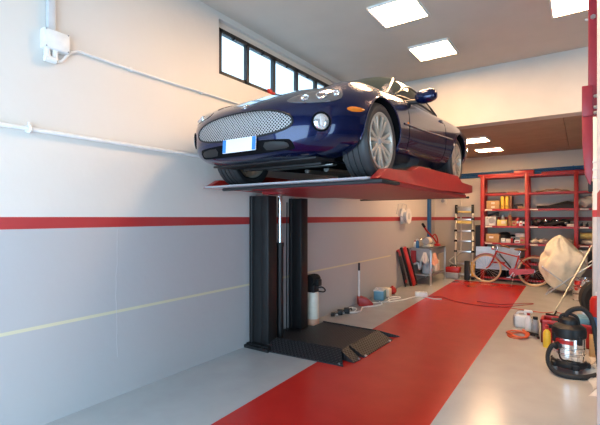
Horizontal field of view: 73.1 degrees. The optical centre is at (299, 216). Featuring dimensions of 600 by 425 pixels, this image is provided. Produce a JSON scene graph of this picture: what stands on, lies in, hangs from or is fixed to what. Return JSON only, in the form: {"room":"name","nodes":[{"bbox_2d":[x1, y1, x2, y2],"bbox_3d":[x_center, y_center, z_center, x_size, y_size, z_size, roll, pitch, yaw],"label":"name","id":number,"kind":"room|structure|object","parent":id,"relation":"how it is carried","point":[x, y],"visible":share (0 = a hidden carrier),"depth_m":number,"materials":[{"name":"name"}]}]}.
{"room":"auto repair garage","nodes":[
{"label":"auto repair garage","id":0,"kind":"room"},
{"bbox_2d":[0,0,434,424],"bbox_3d":[0.023,-0.425,6.276,0.300,4.050,12.950,0,0,35],"label":"wall","id":1,"kind":"structure","parent":0,"point":[180,246],"depth_m":3.69,"materials":[{"name":"paint"}]},
{"bbox_2d":[25,122,31,132],"bbox_3d":[-2.011,-0.664,3.007,0.070,0.084,0.035,0,0,35],"label":"clip","id":2,"kind":"object","parent":1,"relation":"attached to","point":[29,125],"visible":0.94,"depth_m":3.00,"materials":[{"name":"white plastic"}]},
{"bbox_2d":[40,0,69,63],"bbox_3d":[-1.904,-1.724,3.152,0.082,1.071,0.190,0,0,35],"label":"junction box","id":3,"kind":"object","parent":1,"relation":"attached to","point":[51,40],"visible":1,"depth_m":3.11,"materials":[{"name":"white plastic"}]},
{"bbox_2d":[115,229,117,356],"bbox_3d":[-1.636,0.680,3.612,0.004,1.140,0.023,0,0,35],"label":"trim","id":4,"kind":"structure","parent":1,"relation":"attached to","point":[117,229],"depth_m":3.61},
{"bbox_2d":[57,50,239,103],"bbox_3d":[-0.547,-1.288,5.138,0.056,0.166,4.791,0,0,35],"label":"conduit","id":5,"kind":"object","parent":1,"relation":"attached to","point":[65,57],"visible":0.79,"depth_m":3.72,"materials":[{"name":"white plastic"}]},
{"bbox_2d":[0,122,337,177],"bbox_3d":[-0.650,-0.655,4.978,0.034,0.034,9.950,0,0,35],"label":"pipe","id":6,"kind":"object","parent":1,"relation":"attached to","point":[2,124],"visible":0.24,"depth_m":3.41,"materials":[{"name":"white plastic"}]},
{"bbox_2d":[267,88,275,94],"bbox_3d":[-0.387,-1.678,5.428,0.050,0.070,0.170,0,0,35],"label":"rag","id":7,"kind":"object","parent":1,"relation":"on","point":[270,91],"visible":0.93,"depth_m":5.39,"materials":[{"name":"red fabric"}]},
{"bbox_2d":[219,21,333,93],"bbox_3d":[-0.029,-1.959,6.042,0.080,0.632,3.333,0,0,35],"label":"window","id":8,"kind":"structure","parent":1,"relation":"in","point":[243,59],"depth_m":5.30,"materials":[{"name":"black painted steel"},{"name":"glass"}]},
{"bbox_2d":[396,203,411,223],"bbox_3d":[2.408,-0.081,9.277,0.210,0.473,0.617,0,0,35],"label":"hose reel","id":9,"kind":"object","parent":1,"relation":"attached to","point":[405,216],"visible":1,"depth_m":9.20,"materials":[{"name":"white plastic"}]},
{"bbox_2d":[427,199,430,236],"bbox_3d":[3.632,-0.250,11.171,0.060,1.880,0.610,0,0,35],"label":"duct","id":10,"kind":"object","parent":1,"relation":"attached to","point":[428,200],"visible":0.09,"depth_m":10.94,"materials":[{"name":"metal"}]},
{"bbox_2d":[403,47,587,129],"bbox_3d":[4.460,-1.907,5.396,8.000,0.885,0.250,0,0,35],"label":"wall","id":11,"kind":"structure","parent":1,"relation":"attached to","point":[549,86],"depth_m":6.10,"materials":[{"name":"paint"}]},
{"bbox_2d":[44,274,596,424],"bbox_3d":[3.436,1.600,3.916,8.000,0.001,12.950,0,0,35],"label":"floor","id":12,"kind":"structure","parent":0,"point":[450,362],"depth_m":3.92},
{"bbox_2d":[308,274,325,325],"bbox_3d":[0.235,1.224,6.015,0.281,0.753,0.239,0,0,35],"label":"pump","id":13,"kind":"object","parent":12,"relation":"on","point":[314,280],"visible":0.85,"depth_m":5.94,"materials":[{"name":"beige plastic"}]},
{"bbox_2d":[204,166,471,366],"bbox_3d":[0.699,0.536,5.113,2.125,2.128,3.393,0,0,35],"label":"lift","id":14,"kind":"object","parent":12,"relation":"on","point":[326,342],"visible":0.99,"depth_m":4.97,"materials":[{"name":"black paint"}]},
{"bbox_2d":[194,77,467,184],"bbox_3d":[0.862,-1.007,5.156,2.204,1.364,4.692,0,0,40],"label":"car","id":15,"kind":"object","parent":14,"relation":"on","point":[360,127],"visible":0.91,"depth_m":3.41,"materials":[{"name":"blue paint"}]},
{"bbox_2d":[203,149,217,157],"bbox_3d":[-0.777,-0.549,3.516,0.222,0.065,0.037,0,0,43],"label":"grille","id":16,"kind":"object","parent":15,"relation":"attached to","point":[207,153],"depth_m":3.50,"materials":[{"name":"black plastic"}]},
{"bbox_2d":[198,109,293,142],"bbox_3d":[-0.490,-0.735,3.300,1.040,0.236,0.063,0,0,35],"label":"grille","id":17,"kind":"object","parent":15,"relation":"attached to","point":[246,125],"depth_m":3.22,"materials":[{"name":"silver metal"}]},
{"bbox_2d":[263,141,288,149],"bbox_3d":[-0.187,-0.549,3.108,0.222,0.065,0.037,0,0,26],"label":"grille","id":18,"kind":"object","parent":15,"relation":"attached to","point":[267,145],"depth_m":3.10,"materials":[{"name":"black plastic"}]},
{"bbox_2d":[311,111,330,131],"bbox_3d":[0.159,-0.712,3.018,0.148,0.148,0.032,-2,4,-11],"label":"fog lamp","id":19,"kind":"object","parent":15,"relation":"attached to","point":[320,120],"depth_m":3.01,"materials":[{"name":"glass"}]},
{"bbox_2d":[415,88,437,103],"bbox_3d":[1.269,-1.225,4.095,0.224,0.132,0.106,-5,0,35],"label":"mirror","id":20,"kind":"object","parent":15,"relation":"attached to","point":[424,96],"depth_m":4.06,"materials":[{"name":"blue paint"}]},
{"bbox_2d":[337,309,343,314],"bbox_3d":[0.670,1.562,6.678,0.118,0.075,0.212,0,0,24],"label":"plug","id":21,"kind":"object","parent":12,"relation":"on","point":[340,311],"visible":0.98,"depth_m":6.58,"materials":[{"name":"black plastic"}]},
{"bbox_2d":[344,307,351,313],"bbox_3d":[0.792,1.560,6.785,0.124,0.080,0.216,0,0,22],"label":"plug","id":22,"kind":"object","parent":12,"relation":"on","point":[346,309],"visible":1,"depth_m":6.69,"materials":[{"name":"black plastic"}]},
{"bbox_2d":[336,301,382,314],"bbox_3d":[1.053,1.586,7.086,0.304,0.023,1.368,0,0,41],"label":"cable","id":23,"kind":"object","parent":12,"relation":"on","point":[379,301],"visible":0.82,"depth_m":7.08,"materials":[{"name":"white plastic"}]},
{"bbox_2d":[357,263,372,305],"bbox_3d":[1.183,1.220,7.369,0.260,0.760,0.220,0,0,-2],"label":"dustpan","id":24,"kind":"object","parent":12,"relation":"on","point":[361,300],"visible":0.99,"depth_m":7.30,"materials":[{"name":"red plastic"}]},
{"bbox_2d":[373,287,385,300],"bbox_3d":[1.549,1.475,7.877,0.210,0.250,0.242,0,0,23],"label":"box","id":25,"kind":"object","parent":12,"relation":"on","point":[379,292],"visible":1,"depth_m":7.78,"materials":[{"name":"teal plastic"}]},
{"bbox_2d":[384,287,391,296],"bbox_3d":[1.742,1.518,8.181,0.170,0.163,0.201,0,0,29],"label":"carton","id":26,"kind":"object","parent":12,"relation":"on","point":[388,290],"visible":0.52,"depth_m":8.09,"materials":[{"name":"beige cardboard"}]},
{"bbox_2d":[390,286,396,293],"bbox_3d":[1.917,1.511,8.400,0.170,0.178,0.170,0,0,35],"label":"pot","id":27,"kind":"object","parent":12,"relation":"on","point":[394,290],"visible":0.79,"depth_m":8.34,"materials":[{"name":"plastic"}]},
{"bbox_2d":[396,249,407,286],"bbox_3d":[2.311,1.154,9.155,0.314,0.851,0.095,0,0,-19],"label":"creeper","id":28,"kind":"object","parent":12,"relation":"on","point":[398,250],"visible":1,"depth_m":9.12,"materials":[{"name":"black plastic"}]},
{"bbox_2d":[372,296,441,302],"bbox_3d":[1.954,1.587,7.865,1.520,0.020,0.454,0,0,-14],"label":"cable","id":29,"kind":"object","parent":12,"relation":"on","point":[391,296],"visible":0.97,"depth_m":7.85,"materials":[{"name":"white plastic"}]},
{"bbox_2d":[400,246,417,285],"bbox_3d":[2.531,1.145,9.406,0.550,0.932,0.168,0,0,-19],"label":"ramp","id":30,"kind":"object","parent":12,"relation":"on","point":[408,264],"visible":1,"depth_m":9.35,"materials":[{"name":"red metal"}]},
{"bbox_2d":[415,291,427,296],"bbox_3d":[2.446,1.553,8.181,0.240,0.094,0.130,0,0,12],"label":"power strip","id":31,"kind":"object","parent":12,"relation":"on","point":[417,293],"visible":0.99,"depth_m":8.12,"materials":[{"name":"white plastic"}]},
{"bbox_2d":[409,238,445,285],"bbox_3d":[3.189,1.060,10.086,0.525,1.080,1.220,0,0,35],"label":"table","id":32,"kind":"object","parent":12,"relation":"on","point":[435,249],"visible":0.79,"depth_m":9.72,"materials":[{"name":"metal"}]},
{"bbox_2d":[411,250,415,262],"bbox_3d":[2.712,0.950,9.675,0.134,0.300,0.038,0,0,35],"label":"cloth","id":33,"kind":"object","parent":32,"relation":"hanging from","point":[413,253],"visible":0.94,"depth_m":9.67,"materials":[{"name":"fabric"}]},
{"bbox_2d":[420,252,428,262],"bbox_3d":[2.936,0.959,9.521,0.205,0.261,0.037,0,0,35],"label":"cloth","id":34,"kind":"object","parent":32,"relation":"hanging from","point":[424,258],"visible":1,"depth_m":9.51,"materials":[{"name":"fabric"}]},
{"bbox_2d":[422,262,432,273],"bbox_3d":[3.093,1.220,9.837,0.240,0.280,0.240,0,0,35],"label":"bucket","id":35,"kind":"object","parent":32,"relation":"on","point":[426,266],"visible":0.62,"depth_m":9.74,"materials":[{"name":"grey plastic"}]},
{"bbox_2d":[422,237,433,246],"bbox_3d":[3.153,0.615,9.977,0.180,0.250,0.400,0,0,35],"label":"grinder","id":36,"kind":"object","parent":32,"relation":"on","point":[427,242],"visible":1,"depth_m":9.85,"materials":[{"name":"beige metal"}]},
{"bbox_2d":[415,269,443,275],"bbox_3d":[3.189,1.375,10.086,0.485,0.030,1.180,0,0,35],"label":"shelf","id":37,"kind":"object","parent":32,"relation":"attached to","point":[419,273],"depth_m":9.75,"materials":[{"name":"metal"}]},
{"bbox_2d":[421,223,440,245],"bbox_3d":[3.316,0.445,10.200,0.689,0.591,0.152,0,0,-39],"label":"lever","id":38,"kind":"object","parent":32,"relation":"on","point":[422,224],"visible":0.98,"depth_m":10.25,"materials":[{"name":"red metal"}]},
{"bbox_2d":[432,253,437,265],"bbox_3d":[3.173,1.000,9.547,0.308,0.321,0.036,0,0,-40],"label":"cloth","id":39,"kind":"object","parent":32,"relation":"hanging from","point":[434,257],"visible":1,"depth_m":9.54,"materials":[{"name":"fabric"}]},
{"bbox_2d":[432,260,438,271],"bbox_3d":[3.349,1.205,10.207,0.260,0.310,0.300,0,0,35],"label":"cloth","id":40,"kind":"object","parent":32,"relation":"on","point":[436,267],"visible":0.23,"depth_m":10.05,"materials":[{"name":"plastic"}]},
{"bbox_2d":[446,265,460,278],"bbox_3d":[4.007,1.424,10.579,0.340,0.362,0.300,0,0,35],"label":"tool case","id":41,"kind":"object","parent":12,"relation":"on","point":[451,271],"visible":0.94,"depth_m":10.46,"materials":[{"name":"red plastic"}]},
{"bbox_2d":[454,205,474,279],"bbox_3d":[4.342,0.641,10.710,0.522,1.945,0.770,0,0,25],"label":"ladder","id":42,"kind":"object","parent":12,"relation":"on","point":[463,209],"visible":0.91,"depth_m":10.77,"materials":[{"name":"metal"}]},
{"bbox_2d":[464,261,469,279],"bbox_3d":[4.250,1.360,10.307,0.140,0.488,0.126,0,0,35],"label":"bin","id":43,"kind":"object","parent":12,"relation":"on","point":[466,263],"visible":1,"depth_m":10.28,"materials":[{"name":"plastic"}]},
{"bbox_2d":[475,225,479,278],"bbox_3d":[4.663,0.900,10.543,0.130,1.390,0.331,0,0,35],"label":"cabinet","id":44,"kind":"object","parent":12,"relation":"on","point":[477,227],"visible":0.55,"depth_m":10.41,"materials":[{"name":"metal"}]},
{"bbox_2d":[428,296,533,306],"bbox_3d":[3.329,1.592,7.540,1.858,0.010,0.608,0,0,23],"label":"cable","id":45,"kind":"object","parent":12,"relation":"on","point":[428,296],"visible":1,"depth_m":7.44,"materials":[{"name":"red rubber"}]},
{"bbox_2d":[471,244,546,286],"bbox_3d":[5.003,1.123,9.639,0.577,0.958,1.652,0,0,-38],"label":"bicycle","id":46,"kind":"object","parent":12,"relation":"on","point":[515,271],"visible":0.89,"depth_m":9.56,"materials":[{"name":"metal"}]},
{"bbox_2d":[506,330,529,338],"bbox_3d":[2.917,1.570,5.423,0.276,0.079,0.287,0,0,14],"label":"air hose","id":47,"kind":"object","parent":12,"relation":"on","point":[510,333],"visible":1,"depth_m":5.40,"materials":[{"name":"rubber"}]},
{"bbox_2d":[513,311,526,327],"bbox_3d":[3.224,1.483,5.890,0.215,0.234,0.120,0,0,20],"label":"jerrycan","id":48,"kind":"object","parent":12,"relation":"on","point":[518,319],"visible":0.73,"depth_m":5.85,"materials":[{"name":"white plastic"}]},
{"bbox_2d":[524,310,532,331],"bbox_3d":[3.188,1.449,5.651,0.090,0.302,0.093,0,0,-13],"label":"spray bottle","id":49,"kind":"object","parent":12,"relation":"on","point":[528,321],"visible":0.89,"depth_m":5.62,"materials":[{"name":"white plastic"}]},
{"bbox_2d":[498,306,558,312],"bbox_3d":[4.034,1.593,6.844,1.255,0.010,0.165,0,0,35],"label":"cable","id":50,"kind":"object","parent":12,"relation":"on","point":[498,306],"visible":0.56,"depth_m":6.83,"materials":[{"name":"red plastic"}]},
{"bbox_2d":[522,329,539,338],"bbox_3d":[3.077,1.560,5.400,0.068,0.066,0.261,0,0,-27],"label":"gun","id":51,"kind":"object","parent":12,"relation":"on","point":[536,335],"visible":0.88,"depth_m":5.37,"materials":[{"name":"black plastic"}]},
{"bbox_2d":[532,316,538,333],"bbox_3d":[3.236,1.485,5.568,0.080,0.230,0.080,0,0,35],"label":"spray can","id":52,"kind":"object","parent":12,"relation":"on","point":[535,325],"visible":0.88,"depth_m":5.54,"materials":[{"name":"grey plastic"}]},
{"bbox_2d":[480,170,591,282],"bbox_3d":[5.982,0.270,9.637,3.044,2.660,0.507,0,0,35],"label":"shelving unit","id":53,"kind":"object","parent":12,"relation":"on","point":[483,180],"visible":0.77,"depth_m":9.72,"materials":[{"name":"red paint"}]},
{"bbox_2d":[485,217,496,225],"bbox_3d":[4.870,0.105,10.315,0.250,0.230,0.252,0,0,35],"label":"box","id":54,"kind":"object","parent":53,"relation":"on","point":[489,221],"visible":0.97,"depth_m":10.22,"materials":[{"name":"beige cardboard"}]},
{"bbox_2d":[487,212,498,216],"bbox_3d":[4.915,-0.070,10.291,0.269,0.128,0.120,0,0,35],"label":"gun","id":55,"kind":"object","parent":54,"relation":"on","point":[495,213],"visible":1,"depth_m":10.24,"materials":[{"name":"black plastic"}]},
{"bbox_2d":[486,201,500,208],"bbox_3d":[4.945,-0.305,10.317,0.300,0.210,0.343,0,0,35],"label":"cardboard box","id":56,"kind":"object","parent":53,"relation":"on","point":[489,204],"visible":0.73,"depth_m":10.18,"materials":[{"name":"cardboard"}]},
{"bbox_2d":[486,234,500,242],"bbox_3d":[4.925,0.535,10.307,0.310,0.210,0.303,0,0,35],"label":"cardboard box","id":57,"kind":"object","parent":53,"relation":"on","point":[495,238],"visible":0.89,"depth_m":10.17,"materials":[{"name":"brown cardboard"}]},
{"bbox_2d":[478,173,513,176],"bbox_3d":[5.088,-1.050,10.086,1.200,0.060,0.120,0,0,33],"label":"bar","id":58,"kind":"object","parent":53,"relation":"on","point":[503,174],"visible":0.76,"depth_m":10.11,"materials":[{"name":"paint"}]},
{"bbox_2d":[487,269,505,276],"bbox_3d":[4.995,1.400,10.320,0.440,0.200,0.440,0,0,35],"label":"tyre","id":59,"kind":"object","parent":53,"relation":"on","point":[503,273],"visible":0.52,"depth_m":10.14,"materials":[{"name":"black rubber"}]},
{"bbox_2d":[476,246,520,269],"bbox_3d":[4.912,1.030,10.060,1.005,0.560,0.087,0,0,35],"label":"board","id":60,"kind":"object","parent":53,"relation":"on","point":[511,260],"visible":0.68,"depth_m":10.08,"materials":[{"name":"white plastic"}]},
{"bbox_2d":[497,220,507,225],"bbox_3d":[5.075,0.145,10.154,0.220,0.150,0.223,0,0,35],"label":"carton","id":61,"kind":"object","parent":53,"relation":"on","point":[499,222],"visible":1,"depth_m":10.07,"materials":[{"name":"yellow cardboard"}]},
{"bbox_2d":[501,196,504,208],"bbox_3d":[5.105,-0.360,10.171,0.075,0.315,0.282,0,0,35],"label":"binder","id":62,"kind":"object","parent":53,"relation":"on","point":[502,197],"visible":0.86,"depth_m":10.06,"materials":[{"name":"yellow plastic"}]},
{"bbox_2d":[498,232,514,239],"bbox_3d":[5.255,0.510,10.257,0.500,0.260,0.290,0,0,35],"label":"sack","id":63,"kind":"object","parent":53,"relation":"on","point":[506,235],"visible":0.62,"depth_m":10.19,"materials":[{"name":"plastic"}]},
{"bbox_2d":[505,196,508,208],"bbox_3d":[5.187,-0.360,10.114,0.075,0.315,0.282,0,0,35],"label":"binder","id":64,"kind":"object","parent":53,"relation":"on","point":[506,197],"visible":0.82,"depth_m":10.00,"materials":[{"name":"yellow plastic"}]},
{"bbox_2d":[508,212,511,225],"bbox_3d":[5.197,0.050,10.023,0.090,0.340,0.090,0,0,35],"label":"bottle","id":65,"kind":"object","parent":53,"relation":"on","point":[509,216],"visible":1,"depth_m":9.99,"materials":[{"name":"orange plastic"}]},
{"bbox_2d":[509,196,512,208],"bbox_3d":[5.253,-0.355,10.069,0.060,0.310,0.280,0,0,35],"label":"binder","id":66,"kind":"object","parent":53,"relation":"on","point":[510,197],"visible":0.97,"depth_m":9.96,"materials":[{"name":"brown leather"}]},
{"bbox_2d":[506,270,524,278],"bbox_3d":[5.374,1.400,10.059,0.440,0.200,0.440,0,0,35],"label":"tyre","id":67,"kind":"object","parent":53,"relation":"on","point":[507,272],"visible":0.33,"depth_m":9.89,"materials":[{"name":"black rubber"}]},
{"bbox_2d":[514,170,534,174],"bbox_3d":[5.471,-1.075,9.883,0.420,0.110,0.220,0,0,35],"label":"case","id":68,"kind":"object","parent":53,"relation":"on","point":[521,172],"visible":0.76,"depth_m":9.80,"materials":[{"name":"plastic"}]},
{"bbox_2d":[530,237,538,243],"bbox_3d":[5.659,0.564,9.764,0.210,0.153,0.236,0,0,35],"label":"wrap","id":69,"kind":"object","parent":53,"relation":"on","point":[535,241],"visible":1,"depth_m":9.70,"materials":[{"name":"beige plastic"}]},
{"bbox_2d":[531,219,541,225],"bbox_3d":[5.696,0.130,9.735,0.190,0.180,0.206,0,0,-35],"label":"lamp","id":70,"kind":"object","parent":53,"relation":"on","point":[536,222],"visible":0.99,"depth_m":9.67,"materials":[{"name":"black plastic"}]},
{"bbox_2d":[533,269,543,278],"bbox_3d":[5.919,1.380,9.652,0.600,0.200,0.390,0,0,35],"label":"crate","id":71,"kind":"object","parent":53,"relation":"on","point":[539,275],"visible":0.18,"depth_m":9.65,"materials":[{"name":"black plastic"}]},
{"bbox_2d":[538,238,547,243],"bbox_3d":[5.803,0.564,9.665,0.206,0.153,0.236,0,0,35],"label":"wrap","id":72,"kind":"object","parent":53,"relation":"on","point":[541,241],"visible":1,"depth_m":9.60,"materials":[{"name":"plastic"}]},
{"bbox_2d":[541,219,549,225],"bbox_3d":[5.868,0.130,9.671,0.188,0.180,0.205,0,0,-5],"label":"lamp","id":73,"kind":"object","parent":53,"relation":"on","point":[544,221],"visible":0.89,"depth_m":9.61,"materials":[{"name":"black plastic"}]},
{"bbox_2d":[535,189,569,191],"bbox_3d":[5.990,-0.628,9.596,0.700,0.083,0.280,0,0,35],"label":"mat","id":74,"kind":"object","parent":53,"relation":"on","point":[545,189],"visible":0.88,"depth_m":9.55,"materials":[{"name":"brown fabric"}]},
{"bbox_2d":[550,219,558,225],"bbox_3d":[6.033,0.130,9.587,0.188,0.180,0.205,0,0,-40],"label":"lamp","id":75,"kind":"object","parent":53,"relation":"on","point":[552,220],"visible":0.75,"depth_m":9.54,"materials":[{"name":"black plastic"}]},
{"bbox_2d":[537,201,573,208],"bbox_3d":[6.034,-0.287,9.554,0.760,0.181,0.260,0,0,35],"label":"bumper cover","id":76,"kind":"object","parent":53,"relation":"on","point":[566,204],"visible":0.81,"depth_m":9.40,"materials":[{"name":"black plastic"}]},
{"bbox_2d":[544,218,573,225],"bbox_3d":[6.043,0.112,9.426,0.631,0.212,0.090,0,0,35],"label":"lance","id":77,"kind":"object","parent":53,"relation":"on","point":[563,221],"visible":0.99,"depth_m":9.44,"materials":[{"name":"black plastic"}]},
{"bbox_2d":[541,169,583,173],"bbox_3d":[6.111,-1.045,9.367,0.900,0.050,0.100,0,0,36],"label":"bar","id":78,"kind":"object","parent":53,"relation":"on","point":[583,169],"visible":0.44,"depth_m":9.37,"materials":[{"name":"paint"}]},
{"bbox_2d":[559,219,570,225],"bbox_3d":[6.215,0.130,9.512,0.196,0.180,0.215,0,0,-21],"label":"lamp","id":79,"kind":"object","parent":53,"relation":"on","point":[567,222],"visible":0.56,"depth_m":9.45,"materials":[{"name":"black plastic"}]},
{"bbox_2d":[579,249,586,265],"bbox_3d":[6.464,0.930,9.244,0.150,0.360,0.300,0,0,35],"label":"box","id":80,"kind":"object","parent":53,"relation":"on","point":[583,251],"visible":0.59,"depth_m":9.11,"materials":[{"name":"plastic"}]},
{"bbox_2d":[578,195,591,207],"bbox_3d":[6.550,-0.351,9.210,0.429,0.302,0.320,0,0,35],"label":"plastic bag","id":81,"kind":"object","parent":53,"relation":"on","point":[586,202],"visible":0.64,"depth_m":9.14,"materials":[{"name":"plastic"}]},
{"bbox_2d":[581,239,591,244],"bbox_3d":[6.640,0.562,9.147,0.480,0.156,0.300,0,0,35],"label":"plastic bag","id":82,"kind":"object","parent":53,"relation":"on","point":[586,241],"visible":0.43,"depth_m":9.13,"materials":[{"name":"plastic"}]},
{"bbox_2d":[580,232,591,238],"bbox_3d":[6.708,0.425,9.088,0.700,0.152,0.280,0,0,35],"label":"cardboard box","id":83,"kind":"object","parent":82,"relation":"on","point":[582,235],"visible":0.63,"depth_m":9.13,"materials":[{"name":"cardboard"}]},
{"bbox_2d":[588,251,591,266],"bbox_3d":[6.612,0.945,9.142,0.180,0.330,0.300,0,0,35],"label":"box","id":84,"kind":"object","parent":53,"relation":"on","point":[590,252],"visible":0.16,"depth_m":9.05,"materials":[{"name":"plastic"}]},
{"bbox_3d":[5.455,0.565,10.088,0.300,0.150,0.220,0,0,35],"label":"carton","id":85,"kind":"object","parent":53,"relation":"on","visible":0},
{"bbox_2d":[515,233,524,236],"bbox_3d":[5.456,0.445,10.002,0.220,0.090,0.200,0,0,35],"label":"carton","id":86,"kind":"object","parent":85,"relation":"on","point":[516,234],"visible":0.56,"depth_m":9.93,"materials":[{"name":"white cardboard"}]},
{"bbox_2d":[543,325,550,347],"bbox_3d":[3.034,1.465,4.978,0.084,0.270,0.084,0,0,35],"label":"bottle","id":87,"kind":"object","parent":12,"relation":"on","point":[546,333],"visible":0.87,"depth_m":4.95,"materials":[{"name":"yellow plastic"}]},
{"bbox_2d":[540,315,592,348],"bbox_3d":[3.388,1.455,5.147,0.560,0.290,0.320,0,0,35],"label":"toolbox","id":88,"kind":"object","parent":12,"relation":"on","point":[545,319],"visible":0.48,"depth_m":5.12,"materials":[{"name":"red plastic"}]},
{"bbox_2d":[577,314,588,324],"bbox_3d":[3.573,1.290,5.019,0.250,0.150,0.140,0,0,35],"label":"grinder","id":89,"kind":"object","parent":88,"relation":"in","point":[584,320],"visible":0.2,"depth_m":5.00,"materials":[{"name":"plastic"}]},
{"bbox_2d":[542,260,591,294],"bbox_3d":[5.557,1.244,8.407,0.886,0.714,0.676,0,0,35],"label":"folding stand","id":90,"kind":"object","parent":12,"relation":"on","point":[547,292],"visible":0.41,"depth_m":8.23,"materials":[{"name":"metal"}]},
{"bbox_2d":[539,235,585,290],"bbox_3d":[5.486,0.960,8.484,0.841,1.160,0.704,0,0,35],"label":"sack","id":91,"kind":"object","parent":90,"relation":"on","point":[560,257],"visible":0.91,"depth_m":8.30,"materials":[{"name":"beige fabric"}]},
{"bbox_2d":[546,245,591,316],"bbox_3d":[4.460,0.934,6.536,0.973,1.323,0.260,0,0,-15],"label":"squeegee","id":92,"kind":"object","parent":12,"relation":"on","point":[589,250],"visible":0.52,"depth_m":6.49,"materials":[{"name":"wood"},{"name":"black plastic"}]},
{"bbox_2d":[545,306,596,379],"bbox_3d":[2.783,1.264,4.186,0.472,0.673,0.462,0,0,-21],"label":"vacuum cleaner","id":93,"kind":"object","parent":12,"relation":"on","point":[569,337],"visible":0.93,"depth_m":4.14,"materials":[{"name":"black plastic"}]},
{"bbox_2d":[572,277,591,301],"bbox_3d":[5.440,1.388,7.728,0.410,0.424,0.410,0,0,35],"label":"wheel rim","id":94,"kind":"object","parent":12,"relation":"on","point":[575,296],"depth_m":7.70,"materials":[{"name":"silver metal"}]},
{"bbox_2d":[578,280,591,310],"bbox_3d":[4.666,1.268,6.196,0.664,0.664,0.230,0,0,23],"label":"tyre","id":95,"kind":"object","parent":12,"relation":"on","point":[585,293],"visible":0.46,"depth_m":6.21,"materials":[{"name":"black rubber"}]},
{"bbox_2d":[582,357,596,396],"bbox_3d":[3.132,1.537,3.968,0.600,0.114,1.310,0,0,35],"label":"plastic sheet","id":96,"kind":"object","parent":12,"relation":"on","point":[593,381],"visible":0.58,"depth_m":4.07,"materials":[{"name":"plastic"}]},
{"bbox_2d":[589,334,595,356],"bbox_3d":[3.443,1.489,4.646,0.200,0.222,0.222,0,0,35],"label":"carton","id":97,"kind":"object","parent":12,"relation":"on","point":[591,342],"visible":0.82,"depth_m":4.60,"materials":[{"name":"brown cardboard"}]},
{"bbox_2d":[589,292,596,325],"bbox_3d":[3.610,1.255,4.896,0.181,0.690,0.181,0,0,35],"label":"canister","id":98,"kind":"object","parent":12,"relation":"on","point":[593,300],"visible":0.43,"depth_m":4.87,"materials":[{"name":"red metal"}]},
{"bbox_2d":[199,0,587,82],"bbox_3d":[2.045,-2.410,1.990,8.500,0.120,8.600,0,0,35],"label":"ceiling","id":99,"kind":"structure","parent":0,"point":[342,39],"depth_m":5.19,"materials":[{"name":"paint"}]},
{"bbox_2d":[366,0,429,28],"bbox_3d":[1.121,-2.335,4.611,0.540,0.030,0.540,0,0,35],"label":"recessed light","id":100,"kind":"object","parent":99,"relation":"in","point":[390,13],"visible":1,"depth_m":4.59,"materials":[{"name":"white"}]},
{"bbox_2d":[408,38,457,61],"bbox_3d":[1.868,-2.335,5.674,0.540,0.030,0.540,0,0,35],"label":"recessed light","id":101,"kind":"object","parent":99,"relation":"in","point":[443,47],"visible":1,"depth_m":5.62,"materials":[{"name":"white"}]},
{"bbox_2d":[549,0,587,17],"bbox_3d":[3.014,-2.335,4.360,0.540,0.030,0.540,0,0,35],"label":"recessed light","id":102,"kind":"object","parent":99,"relation":"in","point":[559,8],"visible":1,"depth_m":4.49,"materials":[{"name":"white"}]},
{"bbox_2d":[582,0,596,191],"bbox_3d":[2.671,-1.290,3.713,0.144,2.120,0.174,0,0,35],"label":"post","id":103,"kind":"object","parent":99,"relation":"hanging from","point":[589,92],"visible":0.94,"depth_m":3.69,"materials":[{"name":"metal"}]},
{"bbox_2d":[435,149,591,277],"bbox_3d":[7.134,-0.375,9.352,8.500,3.950,0.200,0,0,35],"label":"wall","id":104,"kind":"structure","parent":0,"point":[444,213],"depth_m":10.30,"materials":[{"name":"paint"}]},
{"bbox_2d":[449,198,461,264],"bbox_3d":[4.156,0.466,11.252,0.641,2.094,0.067,0,0,37],"label":"pipe","id":105,"kind":"object","parent":104,"relation":"attached to","point":[461,198],"visible":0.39,"depth_m":11.07,"materials":[{"name":"beige plastic"}]},
{"bbox_2d":[461,165,583,178],"bbox_3d":[6.535,-1.145,9.594,6.500,0.160,0.060,-1,-1,35],"label":"pipe","id":106,"kind":"object","parent":104,"relation":"attached to","point":[581,167],"visible":0.33,"depth_m":10.03,"materials":[{"name":"metal"}]},
{"bbox_2d":[460,115,582,157],"bbox_3d":[5.822,-1.562,7.372,7.994,0.195,4.550,0,0,35],"label":"ceiling","id":107,"kind":"structure","parent":0,"point":[564,133],"depth_m":7.62,"materials":[{"name":"wood"}]},
{"bbox_2d":[466,136,490,143],"bbox_3d":[3.362,-1.488,7.852,0.540,0.030,0.540,0,2,35],"label":"recessed light","id":108,"kind":"object","parent":107,"relation":"in","point":[482,138],"visible":0.6,"depth_m":7.71,"materials":[{"name":"white"}]},
{"bbox_2d":[467,138,488,142],"bbox_3d":[3.362,-1.487,7.852,0.508,0.023,0.508,0,2,35],"label":"diffuser","id":109,"kind":"object","parent":108,"relation":"attached to","point":[469,140],"depth_m":7.80,"materials":[{"name":"white"}]},
{"bbox_2d":[474,146,503,151],"bbox_3d":[4.317,-1.538,9.234,0.540,0.030,0.540,0,2,35],"label":"recessed light","id":110,"kind":"object","parent":107,"relation":"in","point":[489,149],"visible":1,"depth_m":9.14,"materials":[{"name":"white"}]},
{"bbox_2d":[476,148,501,151],"bbox_3d":[4.317,-1.537,9.234,0.508,0.023,0.508,0,2,35],"label":"diffuser","id":111,"kind":"object","parent":110,"relation":"attached to","point":[478,149],"depth_m":9.15,"materials":[{"name":"white"}]},
{"bbox_2d":[592,117,596,295],"bbox_3d":[4.281,0.075,5.581,0.405,3.050,0.450,0,0,35],"label":"wall pillar","id":112,"kind":"structure","parent":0,"point":[594,193],"depth_m":5.50,"materials":[{"name":"paint"}]},
{"bbox_2d":[597,0,599,424],"bbox_3d":[1.167,-0.375,1.199,0.443,3.950,0.800,0,0,35],"label":"wall pillar","id":113,"kind":"structure","parent":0,"point":[598,1],"depth_m":1.52,"materials":[{"name":"paint"}]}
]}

